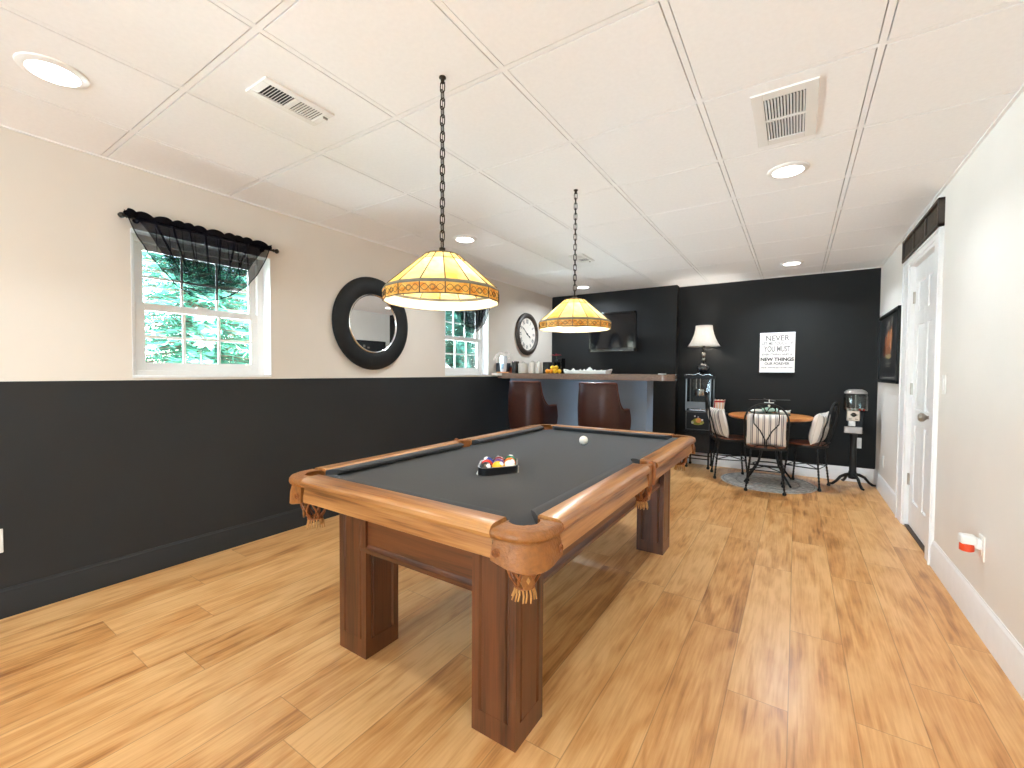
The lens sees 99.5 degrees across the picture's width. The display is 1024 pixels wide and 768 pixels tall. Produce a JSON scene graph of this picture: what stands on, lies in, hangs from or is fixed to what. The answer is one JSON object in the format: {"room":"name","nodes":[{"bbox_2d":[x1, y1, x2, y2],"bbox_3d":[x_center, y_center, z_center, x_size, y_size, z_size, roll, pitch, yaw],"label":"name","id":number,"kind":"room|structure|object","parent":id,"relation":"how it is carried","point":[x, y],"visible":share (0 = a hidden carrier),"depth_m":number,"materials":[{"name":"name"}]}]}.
{"room":"game room","nodes":[
{"label":"game room","id":0,"kind":"room"},
{"bbox_2d":[0,127,551,588],"bbox_3d":[-2.217,-0.070,2.500,0.164,2.349,10.352,1,2,33],"label":"wall","id":1,"kind":"structure","parent":0,"point":[99,462],"depth_m":2.54,"materials":[{"name":"beige paint"}]},
{"bbox_2d":[0,529,3,552],"bbox_3d":[-2.441,0.745,2.032,0.008,0.115,0.075,1,2,33],"label":"wall outlet","id":2,"kind":"object","parent":1,"relation":"attached to","point":[1,530],"visible":1,"depth_m":2.06,"materials":[{"name":"white plastic"}]},
{"bbox_2d":[0,505,338,619],"bbox_3d":[-2.188,1.038,2.425,0.012,0.140,10.212,1,2,33],"label":"baseboard","id":3,"kind":"structure","parent":1,"relation":"attached to","point":[24,597],"depth_m":2.48,"materials":[{"name":"grey paint"}]},
{"bbox_2d":[117,212,278,253],"bbox_3d":[-1.912,-0.930,2.725,0.072,0.034,0.876,1,2,33],"label":"curtain rod","id":4,"kind":"object","parent":1,"relation":"attached to","point":[120,214],"visible":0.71,"depth_m":2.37,"materials":[{"name":"brown metal"}]},
{"bbox_2d":[123,208,271,300],"bbox_3d":[-1.892,-0.745,2.696,0.094,0.462,0.800,1,2,33],"label":"valance","id":5,"kind":"object","parent":4,"relation":"hanging from","point":[212,264],"visible":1,"depth_m":2.65,"materials":[{"name":"black fabric"}]},
{"bbox_2d":[130,228,271,377],"bbox_3d":[-1.998,-0.466,2.813,0.161,0.844,0.778,1,2,33],"label":"window","id":6,"kind":"structure","parent":1,"relation":"in","point":[258,315],"depth_m":2.83,"materials":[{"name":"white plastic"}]},
{"bbox_2d":[332,277,407,369],"bbox_3d":[-1.222,-0.529,3.814,0.048,0.810,0.810,1,2,33],"label":"round mirror","id":7,"kind":"object","parent":1,"relation":"attached to","point":[361,320],"visible":0.95,"depth_m":3.75,"materials":[{"name":"black paint"}]},
{"bbox_2d":[350,296,394,350],"bbox_3d":[-1.215,-0.529,3.810,0.005,0.486,0.486,1,2,33],"label":"mirror glass","id":8,"kind":"object","parent":7,"relation":"attached to","point":[372,320],"depth_m":3.79,"materials":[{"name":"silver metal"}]},
{"bbox_2d":[445,311,488,375],"bbox_3d":[-0.564,-0.519,4.999,0.161,0.844,0.778,1,2,33],"label":"window","id":9,"kind":"structure","parent":1,"relation":"in","point":[466,353],"depth_m":5.07,"materials":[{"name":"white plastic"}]},
{"bbox_2d":[0,84,1023,297],"bbox_3d":[-0.521,-1.179,1.361,3.882,0.007,10.352,1,2,33],"label":"trim","id":10,"kind":"structure","parent":1,"relation":"attached to","point":[1021,89],"depth_m":2.60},
{"bbox_2d":[515,313,538,354],"bbox_3d":[0.217,-0.690,6.007,0.046,0.584,0.584,1,2,33],"label":"wall clock","id":11,"kind":"object","parent":1,"relation":"attached to","point":[526,329],"visible":1,"depth_m":5.99,"materials":[{"name":"black"}]},
{"bbox_3d":[-0.478,-0.983,4.911,0.072,0.034,0.876,1,2,33],"label":"curtain rod","id":12,"kind":"object","parent":1,"relation":"attached to","visible":0},
{"bbox_2d":[455,309,489,332],"bbox_3d":[-0.458,-0.798,4.882,0.094,0.462,0.800,1,2,33],"label":"valance","id":13,"kind":"object","parent":12,"relation":"hanging from","point":[472,321],"visible":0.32,"depth_m":4.86,"materials":[{"name":"black fabric"}]},
{"bbox_2d":[0,0,1023,296],"bbox_3d":[-0.521,-1.222,1.359,4.082,0.079,10.552,1,2,33],"label":"ceiling","id":14,"kind":"structure","parent":0,"point":[642,108],"depth_m":1.91,"materials":[{"name":"paint"}]},
{"bbox_2d":[13,52,89,88],"bbox_3d":[-1.758,-1.193,1.662,0.204,0.014,0.204,1,2,33],"label":"recessed light","id":15,"kind":"object","parent":14,"relation":"in","point":[51,70],"visible":1,"depth_m":1.64,"materials":[{"name":"white plastic"}]},
{"bbox_2d":[246,76,333,125],"bbox_3d":[-0.937,-1.192,1.847,0.155,0.018,0.300,1,2,33],"label":"ceiling vent","id":16,"kind":"object","parent":14,"relation":"in","point":[268,90],"visible":1,"depth_m":1.83,"materials":[{"name":"white plastic"}]},
{"bbox_2d":[382,75,498,310],"bbox_3d":[-0.272,-0.753,1.692,0.457,0.872,0.457,1,2,33],"label":"pendant lamp","id":17,"kind":"object","parent":14,"relation":"hanging from","point":[438,280],"visible":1,"depth_m":1.61,"materials":[{"name":"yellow glass"}]},
{"bbox_2d":[453,235,476,242],"bbox_3d":[-0.405,-1.244,3.734,0.204,0.014,0.204,1,2,33],"label":"recessed light","id":18,"kind":"object","parent":14,"relation":"in","point":[461,238],"visible":1,"depth_m":3.71,"materials":[{"name":"white plastic"}]},
{"bbox_2d":[538,189,611,332],"bbox_3d":[0.396,-0.778,2.726,0.457,0.872,0.457,1,2,33],"label":"pendant lamp","id":19,"kind":"object","parent":14,"relation":"hanging from","point":[574,314],"visible":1,"depth_m":2.62,"materials":[{"name":"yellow glass"}]},
{"bbox_2d":[568,253,594,262],"bbox_3d":[0.694,-1.253,4.334,0.155,0.018,0.300,1,2,33],"label":"ceiling vent","id":20,"kind":"object","parent":14,"relation":"in","point":[581,258],"visible":0.96,"depth_m":4.32,"materials":[{"name":"white plastic"}]},
{"bbox_2d":[577,285,590,288],"bbox_3d":[0.952,-1.294,5.803,0.204,0.014,0.204,1,2,33],"label":"recessed light","id":21,"kind":"object","parent":14,"relation":"in","point":[581,286],"visible":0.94,"depth_m":5.78,"materials":[{"name":"white plastic"}]},
{"bbox_2d":[750,76,819,147],"bbox_3d":[1.211,-1.185,1.922,0.235,0.009,0.470,1,2,33],"label":"ceiling vent","id":22,"kind":"object","parent":14,"relation":"in","point":[789,112],"visible":1,"depth_m":1.89,"materials":[{"name":"white plastic"}]},
{"bbox_2d":[767,161,809,178],"bbox_3d":[1.548,-1.194,2.430,0.204,0.014,0.204,1,2,33],"label":"recessed light","id":23,"kind":"object","parent":14,"relation":"in","point":[790,169],"visible":1,"depth_m":2.41,"materials":[{"name":"white plastic"}]},
{"bbox_2d":[780,260,803,265],"bbox_3d":[2.890,-1.245,4.477,0.204,0.014,0.204,1,2,33],"label":"recessed light","id":24,"kind":"object","parent":14,"relation":"in","point":[796,262],"visible":1,"depth_m":4.45,"materials":[{"name":"white plastic"}]},
{"bbox_2d":[0,462,1023,767],"bbox_3d":[-0.522,1.186,1.449,4.182,0.080,10.602,1,2,33],"label":"floor","id":25,"kind":"structure","parent":0,"point":[814,629],"depth_m":1.77,"materials":[{"name":"laminate"}]},
{"bbox_2d":[289,424,695,752],"bbox_3d":[0.153,0.737,2.388,1.248,0.773,2.212,1,2,33],"label":"pool table","id":26,"kind":"object","parent":25,"relation":"on","point":[426,510],"visible":1,"depth_m":1.65,"materials":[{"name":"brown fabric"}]},
{"bbox_2d":[325,443,463,474],"bbox_3d":[-0.542,0.379,2.231,0.050,0.033,0.886,1,2,33],"label":"cushion","id":27,"kind":"object","parent":26,"relation":"on","point":[358,467],"depth_m":2.14,"materials":[{"name":"grey fabric"}]},
{"bbox_2d":[324,475,505,516],"bbox_3d":[-0.388,0.399,1.550,0.922,0.033,0.050,1,2,33],"label":"cushion","id":28,"kind":"object","parent":26,"relation":"on","point":[400,491],"depth_m":1.49,"materials":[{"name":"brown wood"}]},
{"bbox_2d":[480,462,491,467],"bbox_3d":[-0.115,0.376,1.930,0.057,0.057,0.057,1,2,33],"label":"ball","id":29,"kind":"object","parent":26,"relation":"on","point":[485,464],"visible":0.58,"depth_m":1.91,"materials":[{"name":"white paint"}]},
{"bbox_2d":[481,459,492,464],"bbox_3d":[-0.114,0.374,1.987,0.057,0.057,0.057,1,2,33],"label":"ball","id":30,"kind":"object","parent":26,"relation":"on","point":[484,460],"visible":0.4,"depth_m":1.98,"materials":[{"name":"red plastic"}]},
{"bbox_2d":[476,458,518,476],"bbox_3d":[-0.062,0.383,2.012,0.190,0.038,0.252,0,2,1],"label":"ball rack","id":31,"kind":"object","parent":26,"relation":"on","point":[514,469],"visible":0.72,"depth_m":1.92,"materials":[{"name":"black plastic"}]},
{"bbox_2d":[492,461,503,466],"bbox_3d":[-0.063,0.376,1.954,0.057,0.057,0.057,1,2,33],"label":"ball","id":32,"kind":"object","parent":26,"relation":"on","point":[496,463],"visible":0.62,"depth_m":1.94,"materials":[{"name":"yellow plastic"}]},
{"bbox_2d":[472,426,543,444],"bbox_3d":[0.011,0.358,3.075,0.050,0.033,0.886,1,2,33],"label":"cushion","id":33,"kind":"object","parent":26,"relation":"on","point":[493,438],"depth_m":2.98,"materials":[{"name":"grey fabric"}]},
{"bbox_2d":[504,460,515,465],"bbox_3d":[-0.011,0.375,1.978,0.057,0.058,0.057,1,2,33],"label":"ball","id":34,"kind":"object","parent":26,"relation":"on","point":[508,462],"visible":0.58,"depth_m":1.96,"materials":[{"name":"white paint"}]},
{"bbox_2d":[531,463,630,523],"bbox_3d":[0.299,0.400,1.680,0.050,0.033,0.886,1,2,33],"label":"cushion","id":35,"kind":"object","parent":26,"relation":"on","point":[537,513],"depth_m":1.53,"materials":[{"name":"grey fabric"}]},
{"bbox_2d":[579,436,587,444],"bbox_3d":[0.453,0.356,2.744,0.057,0.057,0.057,1,2,33],"label":"cue ball","id":36,"kind":"object","parent":26,"relation":"on","point":[583,440],"visible":1,"depth_m":2.72,"materials":[{"name":"white plastic"}]},
{"bbox_2d":[553,426,671,439],"bbox_3d":[0.698,0.359,3.205,0.922,0.033,0.050,1,2,33],"label":"cushion","id":37,"kind":"object","parent":26,"relation":"on","point":[586,430],"depth_m":3.16,"materials":[{"name":"grey fabric"}]},
{"bbox_2d":[631,437,677,463],"bbox_3d":[0.853,0.379,2.524,0.050,0.033,0.886,1,2,33],"label":"cushion","id":38,"kind":"object","parent":26,"relation":"on","point":[638,459],"depth_m":2.36,"materials":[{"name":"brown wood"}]},
{"bbox_2d":[508,381,557,428],"bbox_3d":[0.203,0.509,4.805,0.436,1.096,0.473,1,2,33],"label":"bar stool","id":39,"kind":"object","parent":25,"relation":"on","point":[527,405],"visible":0.79,"depth_m":4.59,"materials":[{"name":"brown leather"}]},
{"bbox_2d":[492,373,676,431],"bbox_3d":[0.829,0.465,5.053,2.151,1.172,0.700,1,2,33],"label":"bar counter","id":40,"kind":"object","parent":25,"relation":"on","point":[635,391],"depth_m":4.87,"materials":[{"name":"brown stone"}]},
{"bbox_2d":[496,363,510,371],"bbox_3d":[-0.109,-0.201,5.473,0.088,0.125,0.200,1,2,33],"label":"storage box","id":41,"kind":"object","parent":40,"relation":"on","point":[497,364],"visible":0.36,"depth_m":5.41,"materials":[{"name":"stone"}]},
{"bbox_2d":[512,361,518,372],"bbox_3d":[0.043,-0.212,5.469,0.060,0.148,0.080,1,2,33],"label":"box","id":42,"kind":"object","parent":40,"relation":"on","point":[515,363],"visible":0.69,"depth_m":5.44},
{"bbox_2d":[518,362,527,372],"bbox_3d":[0.140,-0.209,5.441,0.126,0.145,0.126,1,2,33],"label":"canister","id":43,"kind":"object","parent":40,"relation":"on","point":[522,367],"visible":0.86,"depth_m":5.39,"materials":[{"name":"beige ceramic"}]},
{"bbox_2d":[529,362,535,372],"bbox_3d":[0.259,-0.212,5.410,0.094,0.155,0.094,1,2,33],"label":"canister","id":44,"kind":"object","parent":40,"relation":"on","point":[532,365],"visible":0.87,"depth_m":5.37,"materials":[{"name":"beige ceramic"}]},
{"bbox_2d":[536,361,541,372],"bbox_3d":[0.328,-0.209,5.330,0.078,0.155,0.078,1,2,33],"label":"canister","id":45,"kind":"object","parent":40,"relation":"on","point":[538,364],"visible":0.86,"depth_m":5.30,"materials":[{"name":"beige ceramic"}]},
{"bbox_2d":[543,362,552,372],"bbox_3d":[0.442,-0.201,5.339,0.090,0.138,0.100,1,2,33],"label":"storage box","id":46,"kind":"object","parent":40,"relation":"on","point":[546,365],"visible":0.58,"depth_m":5.30,"materials":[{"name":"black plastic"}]},
{"bbox_2d":[552,354,564,372],"bbox_3d":[0.569,-0.256,5.433,0.173,0.246,0.140,1,2,33],"label":"coffee maker","id":47,"kind":"object","parent":40,"relation":"on","point":[560,362],"visible":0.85,"depth_m":5.38,"materials":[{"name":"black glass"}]},
{"bbox_2d":[563,369,611,373],"bbox_3d":[0.859,-0.144,4.947,0.586,0.053,0.178,1,2,33],"label":"serving tray","id":48,"kind":"object","parent":40,"relation":"on","point":[566,371],"visible":1,"depth_m":4.86,"materials":[{"name":"white ceramic"}]},
{"bbox_2d":[498,373,676,380],"bbox_3d":[0.833,-0.088,5.037,2.151,0.064,0.700,1,2,33],"label":"countertop","id":49,"kind":"structure","parent":40,"relation":"on","point":[633,377],"depth_m":4.60,"materials":[{"name":"brown wood"}]},
{"bbox_3d":[-0.106,-0.141,5.281,0.168,0.016,0.168,1,2,33],"label":"wooden board","id":50,"kind":"object","parent":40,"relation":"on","visible":0},
{"bbox_2d":[494,350,513,371],"bbox_3d":[-0.101,-0.279,5.283,0.252,0.259,0.214,0,2,2],"label":"flower vase","id":51,"kind":"object","parent":50,"relation":"on","point":[503,359],"visible":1,"depth_m":5.24,"materials":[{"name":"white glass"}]},
{"bbox_2d":[577,382,630,429],"bbox_3d":[0.897,0.527,4.327,0.436,1.096,0.473,1,2,33],"label":"bar stool","id":52,"kind":"object","parent":25,"relation":"on","point":[599,404],"visible":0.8,"depth_m":4.11,"materials":[{"name":"brown leather"}]},
{"bbox_2d":[683,429,713,469],"bbox_3d":[2.369,0.814,5.493,0.333,0.470,0.300,1,2,33],"label":"cart","id":53,"kind":"object","parent":25,"relation":"on","point":[704,443],"visible":0.73,"depth_m":5.36,"materials":[{"name":"black metal"}]},
{"bbox_2d":[684,373,727,431],"bbox_3d":[2.437,0.223,5.432,0.476,0.715,0.304,1,2,33],"label":"machine","id":54,"kind":"object","parent":53,"relation":"on","point":[699,387],"visible":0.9,"depth_m":5.42,"materials":[{"name":"black metal"}]},
{"bbox_2d":[694,379,705,395],"bbox_3d":[2.372,0.042,5.466,0.132,0.215,0.132,1,2,33],"label":"kettle","id":55,"kind":"object","parent":54,"relation":"on","point":[698,391],"depth_m":5.43,"materials":[{"name":"silver metal"}]},
{"bbox_2d":[688,325,719,374],"bbox_3d":[2.399,-0.410,5.426,0.378,0.636,0.378,1,2,33],"label":"table lamp","id":56,"kind":"object","parent":54,"relation":"on","point":[704,336],"visible":0.94,"depth_m":5.34,"materials":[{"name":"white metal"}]},
{"bbox_2d":[714,399,724,408],"bbox_3d":[2.552,0.273,5.330,0.111,0.166,0.111,1,2,33],"label":"popcorn box","id":57,"kind":"object","parent":54,"relation":"on","point":[719,404],"visible":0.6,"depth_m":5.29,"materials":[{"name":"cardboard"}]},
{"bbox_2d":[721,472,817,493],"bbox_3d":[2.781,1.068,4.733,0.910,0.009,0.910,1,2,33],"label":"round rug","id":58,"kind":"object","parent":25,"relation":"on","point":[764,482],"visible":0.85,"depth_m":4.66,"materials":[{"name":"grey fabric"}]},
{"bbox_2d":[706,398,749,480],"bbox_3d":[2.463,0.610,4.970,0.445,0.898,0.389,1,2,19],"label":"chair","id":59,"kind":"object","parent":58,"relation":"on","point":[732,438],"visible":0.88,"depth_m":4.88,"materials":[{"name":"black metal"}]},
{"bbox_2d":[708,407,728,437],"bbox_3d":[2.369,0.433,4.984,0.160,0.324,0.349,0,2,1],"label":"throw cushion","id":60,"kind":"object","parent":59,"relation":"on","point":[719,418],"visible":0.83,"depth_m":4.85,"materials":[{"name":"fabric"}]},
{"bbox_2d":[744,403,789,495],"bbox_3d":[2.571,0.627,4.394,0.389,0.898,0.445,1,2,30],"label":"chair","id":61,"kind":"object","parent":58,"relation":"on","point":[765,447],"visible":0.96,"depth_m":4.25,"materials":[{"name":"black metal"}]},
{"bbox_2d":[746,413,786,446],"bbox_3d":[2.529,0.456,4.316,0.350,0.327,0.155,1,2,28],"label":"throw cushion","id":62,"kind":"object","parent":61,"relation":"on","point":[766,423],"visible":0.92,"depth_m":4.26,"materials":[{"name":"fabric"}]},
{"bbox_2d":[728,412,813,487],"bbox_3d":[2.814,0.702,4.750,0.810,0.731,0.810,1,2,33],"label":"bistro table","id":63,"kind":"object","parent":58,"relation":"on","point":[794,418],"visible":0.35,"depth_m":4.65,"materials":[{"name":"brown wood"}]},
{"bbox_2d":[750,399,790,415],"bbox_3d":[2.744,0.252,4.613,0.283,0.175,0.370,-1,2,-30],"label":"helicopter","id":64,"kind":"object","parent":63,"relation":"on","point":[757,411],"visible":0.77,"depth_m":4.60,"materials":[{"name":"green metal"}]},
{"bbox_2d":[780,402,839,491],"bbox_3d":[3.134,0.625,4.564,0.389,0.898,0.445,-1,2,-41],"label":"chair","id":65,"kind":"object","parent":58,"relation":"on","point":[796,443],"visible":0.87,"depth_m":4.49,"materials":[{"name":"black metal"}]},
{"bbox_2d":[808,412,829,444],"bbox_3d":[3.191,0.455,4.495,0.349,0.327,0.154,-1,2,-40],"label":"throw cushion","id":66,"kind":"object","parent":65,"relation":"on","point":[818,423],"visible":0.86,"depth_m":4.39,"materials":[{"name":"fabric"}]},
{"bbox_2d":[830,389,875,490],"bbox_3d":[3.598,0.563,4.568,0.318,1.020,0.318,-1,2,-32],"label":"machine","id":67,"kind":"object","parent":25,"relation":"on","point":[855,418],"visible":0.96,"depth_m":4.53,"materials":[{"name":"black metal"}]},
{"bbox_2d":[844,426,861,433],"bbox_3d":[3.540,0.478,4.500,0.150,0.068,0.022,1,2,33],"label":"drip tray","id":68,"kind":"object","parent":67,"relation":"on","point":[850,430],"depth_m":4.49,"materials":[{"name":"metal"}]},
{"bbox_2d":[552,285,679,434],"bbox_3d":[1.412,-0.145,6.225,1.829,2.332,0.140,1,2,33],"label":"wall","id":69,"kind":"structure","parent":0,"point":[657,308],"depth_m":5.86,"materials":[{"name":"grey paint"}]},
{"bbox_2d":[589,311,636,351],"bbox_3d":[1.421,-0.701,5.931,0.648,0.524,0.324,1,2,33],"label":"television","id":70,"kind":"object","parent":69,"relation":"attached to","point":[622,335],"visible":0.81,"depth_m":5.75,"materials":[{"name":"black plastic"}]},
{"bbox_2d":[677,268,880,468],"bbox_3d":[2.339,-0.135,5.785,4.182,2.349,0.140,1,2,33],"label":"wall","id":71,"kind":"structure","parent":0,"point":[833,317],"depth_m":5.05,"materials":[{"name":"black paint"}]},
{"bbox_2d":[759,332,794,372],"bbox_3d":[3.143,-0.373,5.142,0.356,0.472,0.032,1,2,33],"label":"wall sign","id":72,"kind":"object","parent":71,"relation":"attached to","point":[777,350],"visible":1,"depth_m":5.13,"materials":[{"name":"white paper"}]},
{"bbox_2d":[681,452,874,483],"bbox_3d":[3.063,0.981,5.245,2.053,0.158,0.015,1,2,33],"label":"baseboard","id":73,"kind":"structure","parent":71,"relation":"attached to","point":[834,471],"depth_m":5.07,"materials":[{"name":"white paint"}]},
{"bbox_2d":[857,438,861,447],"bbox_3d":[3.795,0.648,4.761,0.070,0.115,0.008,1,2,33],"label":"wall outlet","id":74,"kind":"object","parent":71,"relation":"attached to","point":[859,440],"visible":0.57,"depth_m":4.75,"materials":[{"name":"white plastic"}]},
{"bbox_2d":[875,91,1023,647],"bbox_3d":[1.153,0.014,0.292,0.140,2.349,10.352,1,2,33],"label":"wall","id":75,"kind":"structure","parent":0,"point":[980,468],"depth_m":2.02,"materials":[{"name":"white paint"}]},
{"bbox_2d":[873,469,895,514],"bbox_3d":[3.549,1.012,4.128,0.015,0.165,1.352,1,2,33],"label":"baseboard","id":76,"kind":"structure","parent":75,"relation":"attached to","point":[883,488],"depth_m":4.09,"materials":[{"name":"white paint"}]},
{"bbox_2d":[877,305,901,383],"bbox_3d":[3.576,-0.345,4.123,0.022,0.670,1.030,1,2,33],"label":"framed poster","id":77,"kind":"object","parent":75,"relation":"attached to","point":[889,334],"visible":0.97,"depth_m":4.05,"materials":[{"name":"black paint"}]},
{"bbox_2d":[879,311,896,379],"bbox_3d":[3.581,-0.345,4.120,0.006,0.630,0.990,1,2,33],"label":"print","id":78,"kind":"object","parent":77,"relation":"attached to","point":[888,322],"depth_m":4.12},
{"bbox_2d":[904,524,924,551],"bbox_3d":[2.946,1.116,3.086,0.118,0.010,0.721,1,2,33],"label":"trim","id":79,"kind":"structure","parent":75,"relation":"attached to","point":[907,526],"depth_m":3.13,"materials":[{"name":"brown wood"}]},
{"bbox_2d":[895,226,944,564],"bbox_3d":[2.957,0.076,3.080,0.156,2.090,1.080,1,2,33],"label":"trim","id":80,"kind":"structure","parent":75,"relation":"attached to","point":[935,242],"depth_m":3.31,"materials":[{"name":"white paint"}]},
{"bbox_2d":[907,252,934,545],"bbox_3d":[2.904,0.107,3.093,0.112,2.002,0.723,1,2,33],"label":"door","id":81,"kind":"structure","parent":75,"relation":"in","point":[923,295],"depth_m":3.15,"materials":[{"name":"white paint"}]},
{"bbox_2d":[902,197,945,263],"bbox_3d":[2.911,-1.062,3.091,0.032,0.174,1.085,1,2,33],"label":"picture frame","id":82,"kind":"object","parent":75,"relation":"in","point":[934,218],"visible":0.81,"depth_m":2.93,"materials":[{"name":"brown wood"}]},
{"bbox_2d":[941,375,946,393],"bbox_3d":[2.553,0.003,2.566,0.011,0.115,0.070,1,2,33],"label":"light switch","id":83,"kind":"object","parent":75,"relation":"attached to","point":[943,385],"visible":1,"depth_m":2.55,"materials":[{"name":"white plastic"}]},
{"bbox_2d":[930,540,1023,699],"bbox_3d":[0.437,1.128,-0.618,0.015,0.165,8.000,1,2,33],"label":"baseboard","id":84,"kind":"structure","parent":75,"relation":"attached to","point":[1003,646],"depth_m":1.94,"materials":[{"name":"white paint"}]},
{"bbox_2d":[978,533,985,561],"bbox_3d":[2.166,0.755,2.001,0.008,0.115,0.070,1,2,33],"label":"wall outlet","id":85,"kind":"object","parent":75,"relation":"attached to","point":[981,553],"visible":0.85,"depth_m":1.98,"materials":[{"name":"white plastic"}]},
{"bbox_2d":[958,532,982,552],"bbox_3d":[2.135,0.742,2.021,0.074,0.076,0.060,1,2,33],"label":"air freshener","id":86,"kind":"object","parent":85,"relation":"attached to","point":[968,542],"visible":1,"depth_m":2.01,"materials":[{"name":"white plastic"}]},
{"bbox_2d":[959,542,974,552],"bbox_3d":[2.126,0.761,2.027,0.052,0.037,0.052,1,2,33],"label":"bottle","id":87,"kind":"object","parent":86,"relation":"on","point":[964,546],"depth_m":2.01,"materials":[{"name":"red plastic"}]},
{"label":"outside","id":88,"kind":"structure","parent":0,"visible":0},
{"bbox_3d":[-5.819,0.150,9.800,13.830,0.350,22.000,1,2,33],"label":"ground","id":89,"kind":"structure","parent":88,"visible":0},
{"bbox_2d":[142,251,249,363],"bbox_3d":[-3.514,-2.318,4.784,3.411,5.190,3.309,-1,2,-40],"label":"spruce tree","id":90,"kind":"object","parent":89,"relation":"on","point":[203,327],"visible":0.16,"depth_m":4.64,"materials":[{"name":"green plant"}]},
{"bbox_2d":[150,283,248,363],"bbox_3d":[-5.166,-3.192,9.275,4.301,6.746,4.434,0,2,-25],"label":"spruce tree","id":91,"kind":"object","parent":89,"relation":"on","point":[157,283],"visible":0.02,"depth_m":8.53,"materials":[{"name":"green plant"}]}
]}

